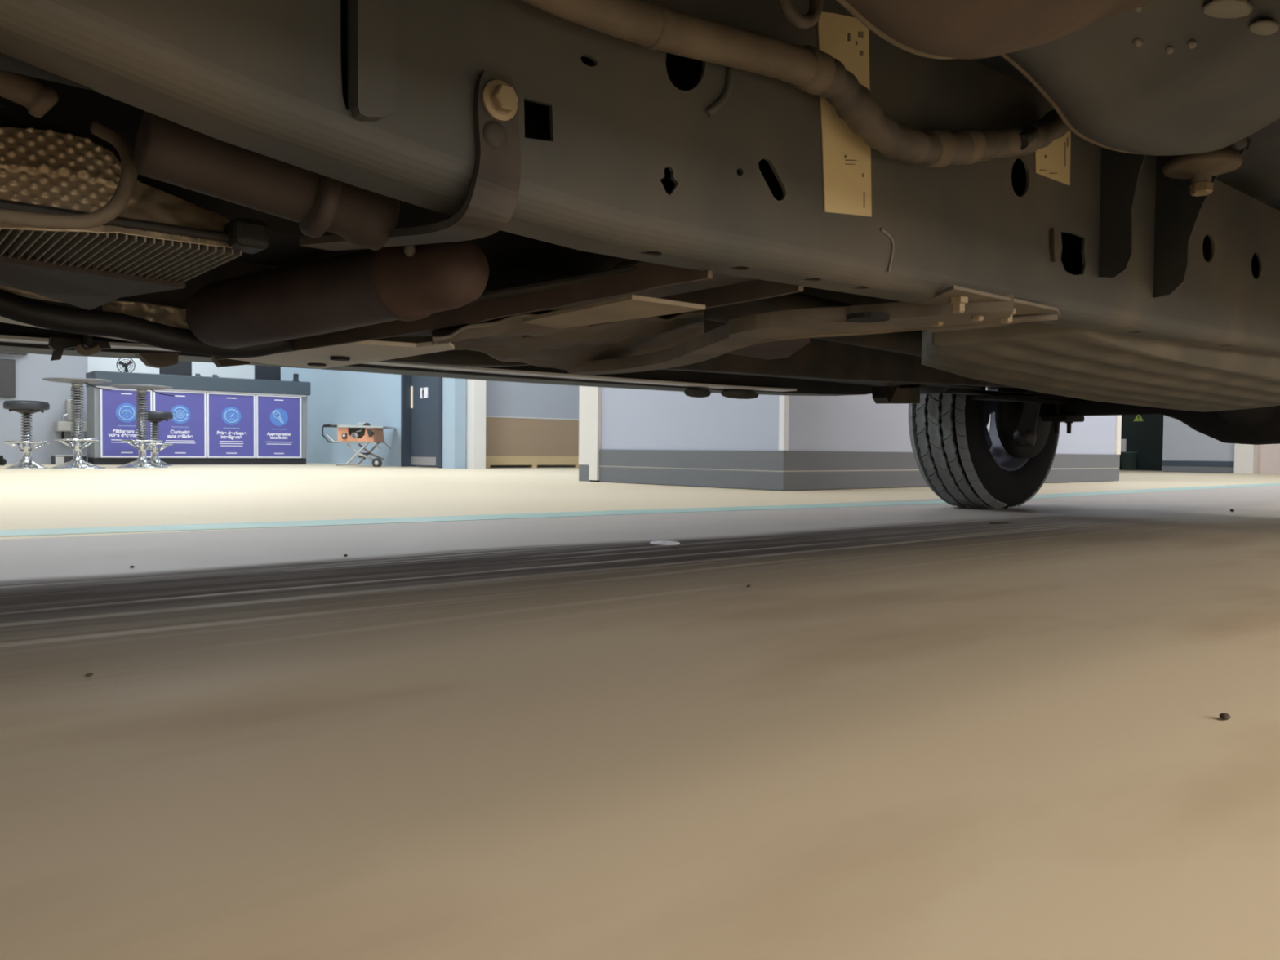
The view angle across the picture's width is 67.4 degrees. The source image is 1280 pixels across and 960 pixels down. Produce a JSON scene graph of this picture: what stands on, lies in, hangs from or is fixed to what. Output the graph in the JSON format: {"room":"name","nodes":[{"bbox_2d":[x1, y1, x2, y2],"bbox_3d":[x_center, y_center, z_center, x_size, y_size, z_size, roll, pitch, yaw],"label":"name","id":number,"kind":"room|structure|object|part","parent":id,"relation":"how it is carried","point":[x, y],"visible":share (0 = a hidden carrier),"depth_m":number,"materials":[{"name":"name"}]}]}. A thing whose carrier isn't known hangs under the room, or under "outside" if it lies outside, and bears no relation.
{"room":"vehicle workshop","nodes":[
{"label":"vehicle workshop","id":0,"kind":"room"},
{"bbox_2d":[0,353,88,455],"bbox_3d":[-11.043,-1.870,8.915,10.380,3.450,0.150,-1,2,-40],"label":"wall","id":1,"kind":"structure","parent":0,"point":[30,368],"depth_m":11.90,"materials":[{"name":"grey paint"}]},
{"bbox_2d":[0,359,15,397],"bbox_3d":[-7.749,-1.231,11.565,0.375,0.457,0.060,-1,2,-40],"label":"television","id":2,"kind":"object","parent":1,"relation":"attached to","point":[7,366],"visible":1,"depth_m":11.61,"materials":[{"name":"grey"}]},
{"bbox_2d":[0,351,27,355],"bbox_3d":[-7.680,-1.548,11.572,0.498,0.039,0.120,-1,2,-40],"label":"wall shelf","id":3,"kind":"object","parent":1,"relation":"attached to","point":[8,353],"visible":0.46,"depth_m":11.63,"materials":[{"name":"grey"}]},
{"bbox_2d":[3,455,87,463],"bbox_3d":[-11.005,-0.194,8.902,10.380,0.100,0.015,-1,2,-40],"label":"baseboard","id":4,"kind":"structure","parent":1,"relation":"attached to","point":[10,459],"depth_m":11.85,"materials":[{"name":"grey paint"}]},
{"bbox_2d":[53,399,87,443],"bbox_3d":[-7.099,-0.735,11.972,0.324,0.552,0.300,-1,2,-40],"label":"fountain","id":5,"kind":"object","parent":1,"relation":"attached to","point":[63,426],"visible":0.72,"depth_m":11.91,"materials":[{"name":"grey"}]},
{"bbox_3d":[-7.115,-0.769,11.893,0.072,0.109,0.028,-1,2,-40],"label":"spout","id":6,"kind":"part","parent":5,"relation":"part of","materials":[{"name":"silver metal"}]},
{"bbox_2d":[53,421,87,431],"bbox_3d":[-7.100,-0.665,11.974,0.324,0.123,0.300,-1,2,-40],"label":"basin","id":7,"kind":"object","parent":5,"relation":"in","point":[59,426],"depth_m":11.83,"materials":[{"name":"grey ceramic"}]},
{"bbox_2d":[87,356,254,378],"bbox_3d":[-7.606,-2.030,15.319,3.920,3.450,0.150,-1,2,-40],"label":"wall","id":8,"kind":"structure","parent":0,"point":[94,363],"depth_m":15.54,"materials":[{"name":"white paint"}]},
{"bbox_2d":[280,366,466,468],"bbox_3d":[-4.229,-1.951,13.683,0.150,3.450,6.700,-1,2,-40],"label":"wall","id":9,"kind":"structure","parent":0,"point":[345,397],"depth_m":12.94,"materials":[{"name":"blue paint"}]},
{"bbox_2d":[400,374,442,468],"bbox_3d":[-2.654,-1.235,11.803,0.170,2.160,1.176,-1,2,-40],"label":"door","id":10,"kind":"structure","parent":9,"relation":"in","point":[421,397],"depth_m":11.91,"materials":[{"name":"blue metal"}]},
{"bbox_3d":[-2.743,-0.238,11.966,0.006,0.104,0.832,-1,2,-40],"label":"kick plate","id":11,"kind":"part","parent":10,"relation":"part of","materials":[{"name":"silver metal"}]},
{"bbox_2d":[466,378,485,468],"bbox_3d":[-1.917,-1.856,11.191,0.160,3.450,0.212,-1,2,-40],"label":"trim","id":12,"kind":"structure","parent":9,"relation":"attached to","point":[475,388],"depth_m":11.15,"materials":[{"name":"white paint"}]},
{"bbox_2d":[0,462,1279,959],"bbox_3d":[1.382,0.053,7.692,28.000,0.101,26.000,-1,2,-40],"label":"floor","id":13,"kind":"structure","parent":0,"point":[938,731],"depth_m":0.79,"materials":[{"name":"beige concrete"}]},
{"bbox_2d":[0,455,6,465],"bbox_3d":[-7.167,-0.215,10.553,0.342,0.111,0.070,0,2,-29],"label":"chair foot","id":14,"kind":"object","parent":13,"relation":"on","point":[2,461],"visible":1,"depth_m":10.60,"materials":[{"name":"black plastic"}]},
{"bbox_2d":[3,400,50,468],"bbox_3d":[-5.998,-0.444,9.391,0.392,0.661,0.392,-1,2,-40],"label":"bar stool","id":15,"kind":"object","parent":13,"relation":"on","point":[25,407],"visible":1,"depth_m":9.34,"materials":[{"name":"silver metal"}]},
{"bbox_3d":[-5.995,-0.731,9.383,0.386,0.086,0.386,-1,2,-40],"label":"seat","id":16,"kind":"part","parent":15,"relation":"part of","materials":[{"name":"black leather"}]},
{"bbox_3d":[-5.996,-0.669,9.384,0.257,0.041,0.257,-1,2,-40],"label":"seat plate","id":17,"kind":"part","parent":15,"relation":"part of","materials":[{"name":"grey metal"}]},
{"bbox_2d":[50,454,86,464],"bbox_3d":[-6.976,-0.249,11.721,0.333,0.115,0.320,-1,2,-40],"label":"case","id":18,"kind":"object","parent":13,"relation":"on","point":[55,459],"visible":0.76,"depth_m":11.57,"materials":[{"name":"grey"}]},
{"bbox_3d":[-6.979,-0.299,11.724,0.333,0.015,0.310,-1,2,-40],"label":"lid","id":19,"kind":"part","parent":18,"relation":"part of","materials":[{"name":"silver metal"}]},
{"bbox_2d":[41,377,111,468],"bbox_3d":[-5.614,-0.558,9.583,0.600,0.885,0.600,-1,2,-40],"label":"bar table","id":20,"kind":"object","parent":13,"relation":"on","point":[77,462],"visible":1,"depth_m":9.54,"materials":[{"name":"silver metal"}]},
{"bbox_2d":[85,672,93,676],"bbox_3d":[-0.526,0.186,0.917,0.007,0.004,0.004,-1,2,-40],"label":"crumb","id":21,"kind":"object","parent":13,"relation":"on","point":[89,674],"visible":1,"depth_m":0.92,"materials":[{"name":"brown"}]},
{"bbox_2d":[109,384,174,467],"bbox_3d":[-5.303,-0.565,10.225,0.600,0.865,0.600,-1,2,-40],"label":"bar table","id":22,"kind":"object","parent":13,"relation":"on","point":[142,461],"visible":1,"depth_m":10.18,"materials":[{"name":"silver metal"}]},
{"bbox_2d":[136,410,173,466],"bbox_3d":[-5.636,-0.481,11.156,0.392,0.636,0.392,-1,2,-40],"label":"bar stool","id":23,"kind":"object","parent":13,"relation":"on","point":[153,416],"visible":0.66,"depth_m":11.11,"materials":[{"name":"silver metal"}]},
{"bbox_3d":[-5.633,-0.755,11.148,0.386,0.086,0.386,-1,2,-40],"label":"seat","id":24,"kind":"part","parent":23,"relation":"part of","materials":[{"name":"black leather"}]},
{"bbox_3d":[-5.634,-0.693,11.150,0.257,0.041,0.257,-1,2,-40],"label":"seat plate","id":25,"kind":"part","parent":23,"relation":"part of","materials":[{"name":"grey metal"}]},
{"bbox_2d":[85,370,311,464],"bbox_3d":[-5.671,-0.765,12.491,2.608,1.125,0.540,-1,2,-40],"label":"counter","id":26,"kind":"object","parent":13,"relation":"on","point":[179,383],"depth_m":12.19,"materials":[{"name":"grey"}]},
{"bbox_3d":[-6.657,-0.702,11.653,0.020,0.860,0.440,-1,2,-40],"label":"panel","id":27,"kind":"part","parent":26,"relation":"part of","materials":[{"name":"grey metal"}]},
{"bbox_2d":[99,387,152,457],"bbox_3d":[-6.258,-0.690,11.702,0.568,0.830,0.032,-1,2,-40],"label":"poster","id":28,"kind":"object","parent":26,"relation":"attached to","point":[117,406],"visible":0.8,"depth_m":11.65,"materials":[{"name":"purple paper"}]},
{"bbox_2d":[111,393,138,453],"bbox_3d":[-6.255,-0.691,11.698,0.340,0.726,0.003,-1,2,-40],"label":"print","id":29,"kind":"object","parent":28,"relation":"attached to","point":[123,406],"depth_m":11.67,"materials":[{"name":"white"}]},
{"bbox_2d":[116,357,135,372],"bbox_3d":[-6.377,-1.422,11.900,0.211,0.211,0.110,-1,2,-40],"label":"desk fan","id":30,"kind":"object","parent":26,"relation":"on","point":[125,365],"visible":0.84,"depth_m":11.88,"materials":[{"name":"grey metal"}]},
{"bbox_2d":[159,360,191,375],"bbox_3d":[-5.984,-1.537,12.355,0.382,0.420,0.160,-1,2,-40],"label":"monitor","id":31,"kind":"object","parent":26,"relation":"on","point":[183,367],"visible":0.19,"depth_m":12.34,"materials":[{"name":"grey plastic"}]},
{"bbox_2d":[152,390,206,457],"bbox_3d":[-5.794,-0.697,12.092,0.612,0.830,0.032,-1,2,-40],"label":"poster","id":32,"kind":"object","parent":26,"relation":"attached to","point":[186,430],"visible":1,"depth_m":12.11,"materials":[{"name":"purple paper"}]},
{"bbox_2d":[164,395,195,453],"bbox_3d":[-5.790,-0.699,12.087,0.360,0.726,0.003,-1,2,-40],"label":"print","id":33,"kind":"object","parent":32,"relation":"attached to","point":[180,430],"depth_m":12.09,"materials":[{"name":"white"}]},
{"bbox_2d":[85,370,311,395],"bbox_3d":[-5.667,-1.238,12.477,2.608,0.180,0.540,-1,2,-40],"label":"countertop","id":34,"kind":"structure","parent":26,"relation":"on","point":[175,381],"depth_m":12.23,"materials":[{"name":"grey stone"}]},
{"bbox_2d":[206,392,255,457],"bbox_3d":[-5.316,-0.705,12.490,0.600,0.830,0.036,-1,2,-40],"label":"poster","id":35,"kind":"object","parent":26,"relation":"attached to","point":[230,417],"visible":1,"depth_m":12.48,"materials":[{"name":"purple paper"}]},
{"bbox_2d":[219,397,243,453],"bbox_3d":[-5.313,-0.706,12.487,0.300,0.726,0.003,-1,2,-40],"label":"print","id":36,"kind":"object","parent":35,"relation":"attached to","point":[231,409],"depth_m":12.49,"materials":[{"name":"white"}]},
{"bbox_2d":[254,365,280,380],"bbox_3d":[-5.109,-1.552,13.142,0.344,0.420,0.160,-1,2,-40],"label":"monitor","id":37,"kind":"object","parent":26,"relation":"on","point":[261,372],"visible":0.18,"depth_m":13.10,"materials":[{"name":"grey plastic"}]},
{"bbox_2d":[255,395,301,457],"bbox_3d":[-4.847,-0.712,12.886,0.596,0.830,0.032,-1,2,-40],"label":"poster","id":38,"kind":"object","parent":26,"relation":"attached to","point":[277,418],"visible":1,"depth_m":12.87,"materials":[{"name":"purple paper"}]},
{"bbox_2d":[265,399,292,453],"bbox_3d":[-4.843,-0.714,12.881,0.360,0.726,0.003,-1,2,-40],"label":"print","id":39,"kind":"object","parent":38,"relation":"attached to","point":[278,412],"depth_m":12.88,"materials":[{"name":"white"}]},
{"bbox_2d":[291,373,299,381],"bbox_3d":[-4.712,-1.396,13.129,0.080,0.115,0.080,-1,2,-40],"label":"desk phone","id":40,"kind":"object","parent":26,"relation":"on","point":[295,376],"visible":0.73,"depth_m":13.10,"materials":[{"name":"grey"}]},
{"bbox_3d":[-4.697,-0.733,13.296,0.020,0.860,0.440,-1,2,-40],"label":"panel","id":41,"kind":"part","parent":26,"relation":"part of","materials":[{"name":"grey metal"}]},
{"bbox_2d":[321,422,395,466],"bbox_3d":[-3.548,-0.440,11.982,0.847,0.559,0.636,1,2,0],"label":"saw","id":42,"kind":"object","parent":13,"relation":"on","point":[362,433],"visible":1,"depth_m":11.73,"materials":[{"name":"brown"}]},
{"bbox_3d":[-3.861,-0.576,11.976,0.217,0.225,0.022,1,2,0],"label":"handle","id":43,"kind":"part","parent":42,"relation":"part of","materials":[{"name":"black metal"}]},
{"bbox_3d":[-3.727,-0.655,11.673,0.091,0.034,0.032,1,2,0],"label":"rail","id":44,"kind":"part","parent":42,"relation":"part of","materials":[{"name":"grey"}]},
{"bbox_2d":[342,433,346,439],"bbox_3d":[-3.603,-0.535,11.711,0.050,0.065,0.030,1,2,0],"label":"switch","id":45,"kind":"object","parent":42,"relation":"attached to","point":[344,435],"depth_m":11.70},
{"bbox_3d":[-3.515,-0.324,11.743,0.410,0.306,0.028,1,2,0],"label":"stand leg","id":46,"kind":"part","parent":42,"relation":"part of","materials":[{"name":"silver metal"}]},
{"bbox_3d":[-3.504,-0.468,11.739,0.672,0.182,0.018,1,2,0],"label":"stand rail","id":47,"kind":"part","parent":42,"relation":"part of","materials":[{"name":"silver metal"}]},
{"bbox_3d":[-3.424,-0.344,11.742,0.339,0.218,0.028,1,2,0],"label":"stand leg","id":48,"kind":"part","parent":42,"relation":"part of","materials":[{"name":"silver metal"}]},
{"bbox_3d":[-3.515,-0.338,12.223,0.410,0.306,0.028,1,2,0],"label":"stand leg","id":49,"kind":"part","parent":42,"relation":"part of","materials":[{"name":"silver metal"}]},
{"bbox_3d":[-3.503,-0.482,12.218,0.672,0.182,0.018,1,2,0],"label":"stand rail","id":50,"kind":"part","parent":42,"relation":"part of","materials":[{"name":"silver metal"}]},
{"bbox_3d":[-3.290,-0.575,11.725,0.055,0.090,0.100,1,2,0],"label":"handle","id":51,"kind":"part","parent":42,"relation":"part of","materials":[{"name":"grey"}]},
{"bbox_3d":[-3.424,-0.358,12.222,0.339,0.218,0.028,1,2,0],"label":"stand leg","id":52,"kind":"part","parent":42,"relation":"part of","materials":[{"name":"silver metal"}]},
{"bbox_2d":[0,0,1279,509],"bbox_3d":[0.567,-0.730,1.925,6.200,1.806,2.250,-1,2,-40],"label":"vehicle","id":53,"kind":"object","parent":13,"relation":"on","point":[1068,211],"visible":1,"depth_m":0.96,"materials":[{"name":"paint"}]},
{"bbox_3d":[-0.429,-0.269,0.648,0.064,0.038,0.024,-1,2,-40],"label":"hanger arm","id":54,"kind":"part","parent":53,"relation":"part of"},
{"bbox_3d":[-0.583,-0.219,0.966,0.168,0.040,0.396,1,2,0],"label":"shield plate","id":55,"kind":"part","parent":53,"relation":"part of","materials":[{"name":"grey metal"}]},
{"bbox_2d":[185,240,488,348],"bbox_3d":[-0.384,-0.220,1.156,0.572,0.093,0.092,2,2,40],"label":"muffler","id":56,"kind":"object","parent":53,"relation":"on","point":[312,291],"depth_m":1.09,"materials":[{"name":"brown metal"}]},
{"bbox_3d":[-0.492,-0.207,1.550,0.476,0.014,0.239,2,2,40],"label":"plate","id":57,"kind":"part","parent":53,"relation":"part of","materials":[{"name":"beige metal"}]},
{"bbox_3d":[-0.178,-0.299,0.641,0.027,0.119,0.012,-1,2,-40],"label":"stiffener plate","id":58,"kind":"part","parent":53,"relation":"part of","materials":[{"name":"paint"}]},
{"bbox_3d":[-0.418,-0.414,2.396,3.949,0.322,0.130,-1,2,-40],"label":"rocker panel","id":59,"kind":"part","parent":53,"relation":"part of","materials":[{"name":"black plastic"}]},
{"bbox_3d":[0.459,-0.368,2.481,5.300,0.284,0.060,-1,2,-40],"label":"frame rail","id":60,"kind":"part","parent":53,"relation":"part of","materials":[{"name":"metal"}]},
{"bbox_3d":[1.079,-0.359,1.742,5.300,0.286,0.062,-1,2,-40],"label":"frame rail","id":61,"kind":"part","parent":53,"relation":"part of","materials":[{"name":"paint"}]},
{"bbox_3d":[0.447,-0.215,1.218,0.170,0.005,0.383,1,2,19],"label":"plate","id":62,"kind":"part","parent":53,"relation":"part of","materials":[{"name":"beige metal"}]},
{"bbox_3d":[1.637,-0.238,3.716,0.150,0.024,0.100,-1,2,-40],"label":"spring plate","id":63,"kind":"part","parent":53,"relation":"part of","materials":[{"name":"black metal"}]},
{"bbox_2d":[649,541,679,545],"bbox_3d":[0.059,0.150,2.298,0.072,0.005,0.072,-1,2,-40],"label":"cap","id":64,"kind":"object","parent":13,"relation":"on","point":[660,543],"visible":1,"depth_m":2.28,"materials":[{"name":"white"}]},
{"bbox_2d":[989,521,1008,524],"bbox_3d":[1.149,0.138,3.071,0.080,0.003,0.024,-1,2,-40],"label":"scrap","id":65,"kind":"object","parent":13,"relation":"on","point":[1000,522],"visible":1,"depth_m":3.06,"materials":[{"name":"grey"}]},
{"bbox_2d":[1120,451,1138,470],"bbox_3d":[7.518,-0.293,14.764,0.258,0.283,0.258,-1,2,-40],"label":"waste bin","id":66,"kind":"object","parent":13,"relation":"on","point":[1128,459],"visible":0.91,"depth_m":14.68,"materials":[{"name":"teal"}]},
{"bbox_2d":[1119,413,1177,470],"bbox_3d":[7.646,-1.308,14.997,0.100,2.300,1.618,-1,2,-40],"label":"door","id":67,"kind":"structure","parent":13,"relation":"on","point":[1145,437],"depth_m":14.81,"materials":[{"name":"grey metal"}]},
{"bbox_2d":[1120,439,1126,451],"bbox_3d":[7.506,-0.526,14.907,0.010,0.220,0.080,-1,2,-40],"label":"paper notice","id":68,"kind":"object","parent":67,"relation":"attached to","point":[1123,442],"visible":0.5,"depth_m":14.90,"materials":[{"name":"white paper"}]},
{"bbox_2d":[1133,414,1143,421],"bbox_3d":[7.727,-0.974,14.878,0.016,0.125,0.150,-1,2,-40],"label":"warning sign","id":69,"kind":"object","parent":67,"relation":"attached to","point":[1138,418],"visible":0.95,"depth_m":14.88,"materials":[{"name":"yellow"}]},
{"bbox_2d":[1218,712,1230,719],"bbox_3d":[0.489,0.198,0.802,0.010,0.006,0.008,-1,2,-40],"label":"pebble","id":70,"kind":"object","parent":13,"relation":"on","point":[1224,716],"visible":1,"depth_m":0.80,"materials":[{"name":"brown stone"}]},
{"bbox_2d":[600,386,1115,454],"bbox_3d":[1.868,-1.556,7.612,4.318,2.669,1.941,-1,2,-40],"label":"wall partition","id":71,"kind":"structure","parent":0,"point":[631,419],"depth_m":6.08,"materials":[{"name":"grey paint"}]},
{"bbox_2d":[578,464,599,481],"bbox_3d":[-0.361,-0.051,6.989,0.110,0.120,0.136,-1,2,-40],"label":"trim","id":72,"kind":"structure","parent":71,"relation":"attached to","point":[583,468],"depth_m":6.96,"materials":[{"name":"grey plastic"}]},
{"bbox_2d":[578,386,601,479],"bbox_3d":[-0.321,-1.445,6.908,0.120,2.888,0.232,-1,2,-40],"label":"trim","id":73,"kind":"structure","parent":71,"relation":"attached to","point":[589,397],"depth_m":6.88,"materials":[{"name":"white paint"}]},
{"bbox_2d":[778,395,789,450],"bbox_3d":[0.838,-1.503,5.487,0.039,2.667,0.039,-1,2,-40],"label":"trim","id":74,"kind":"structure","parent":71,"relation":"attached to","point":[784,400],"depth_m":5.51,"materials":[{"name":"white paint"}]},
{"bbox_2d":[599,449,1119,490],"bbox_3d":[1.926,-0.105,7.562,4.330,0.227,1.731,-1,2,-40],"label":"baseboard","id":75,"kind":"structure","parent":71,"relation":"attached to","point":[781,470],"depth_m":6.07,"materials":[{"name":"grey paint"}]},
{"bbox_2d":[1114,415,1121,454],"bbox_3d":[4.107,-1.554,8.242,0.080,2.669,0.066,-1,2,-40],"label":"trim","id":76,"kind":"structure","parent":71,"relation":"attached to","point":[1117,418],"depth_m":8.24,"materials":[{"name":"white"}]},
{"bbox_2d":[1162,414,1234,461],"bbox_3d":[7.662,-1.905,13.045,0.150,3.290,0.923,-1,2,-40],"label":"wall","id":77,"kind":"structure","parent":0,"point":[1181,442],"depth_m":13.13,"materials":[{"name":"grey paint"}]},
{"bbox_2d":[1161,460,1234,473],"bbox_3d":[7.638,-0.182,13.090,0.170,0.157,0.923,-1,2,-40],"label":"baseboard","id":78,"kind":"structure","parent":77,"relation":"attached to","point":[1189,466],"depth_m":13.03,"materials":[{"name":"grey plastic"}]},
{"bbox_2d":[1234,443,1258,474],"bbox_3d":[8.017,-1.808,12.600,0.280,3.450,0.221,-1,2,-40],"label":"trim","id":79,"kind":"structure","parent":77,"relation":"attached to","point":[1246,455],"depth_m":12.55,"materials":[{"name":"white"}]},
{"bbox_2d":[1257,444,1279,474],"bbox_3d":[12.113,-1.631,7.859,0.100,3.450,12.363,-1,2,-40],"label":"wall","id":80,"kind":"structure","parent":0,"point":[1268,455],"depth_m":12.49,"materials":[{"name":"grey paint"}]},
{"bbox_3d":[0.213,-1.819,10.578,2.636,3.450,4.670,-1,2,-40],"label":"lintel","id":81,"kind":"object","parent":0,"visible":0},
{"bbox_2d":[485,380,579,467],"bbox_3d":[-1.135,-1.460,12.411,2.156,2.600,0.072,-1,2,-40],"label":"wall","id":82,"kind":"structure","parent":81,"relation":"attached to","point":[533,424],"depth_m":12.20,"materials":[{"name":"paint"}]},
{"bbox_3d":[-1.146,-0.253,12.447,2.156,0.114,0.072,-1,2,-40],"label":"panel","id":83,"kind":"part","parent":82,"relation":"part of","materials":[{"name":"beige"}]},
{"bbox_3d":[-1.147,-0.548,12.442,2.156,0.476,0.060,-1,2,-40],"label":"panel","id":84,"kind":"part","parent":82,"relation":"part of","materials":[{"name":"beige wood"}]},
{"bbox_3d":[-1.136,-1.779,12.406,2.156,1.962,0.060,-1,2,-40],"label":"panel","id":85,"kind":"part","parent":82,"relation":"part of","materials":[{"name":"grey paint"}]}
]}

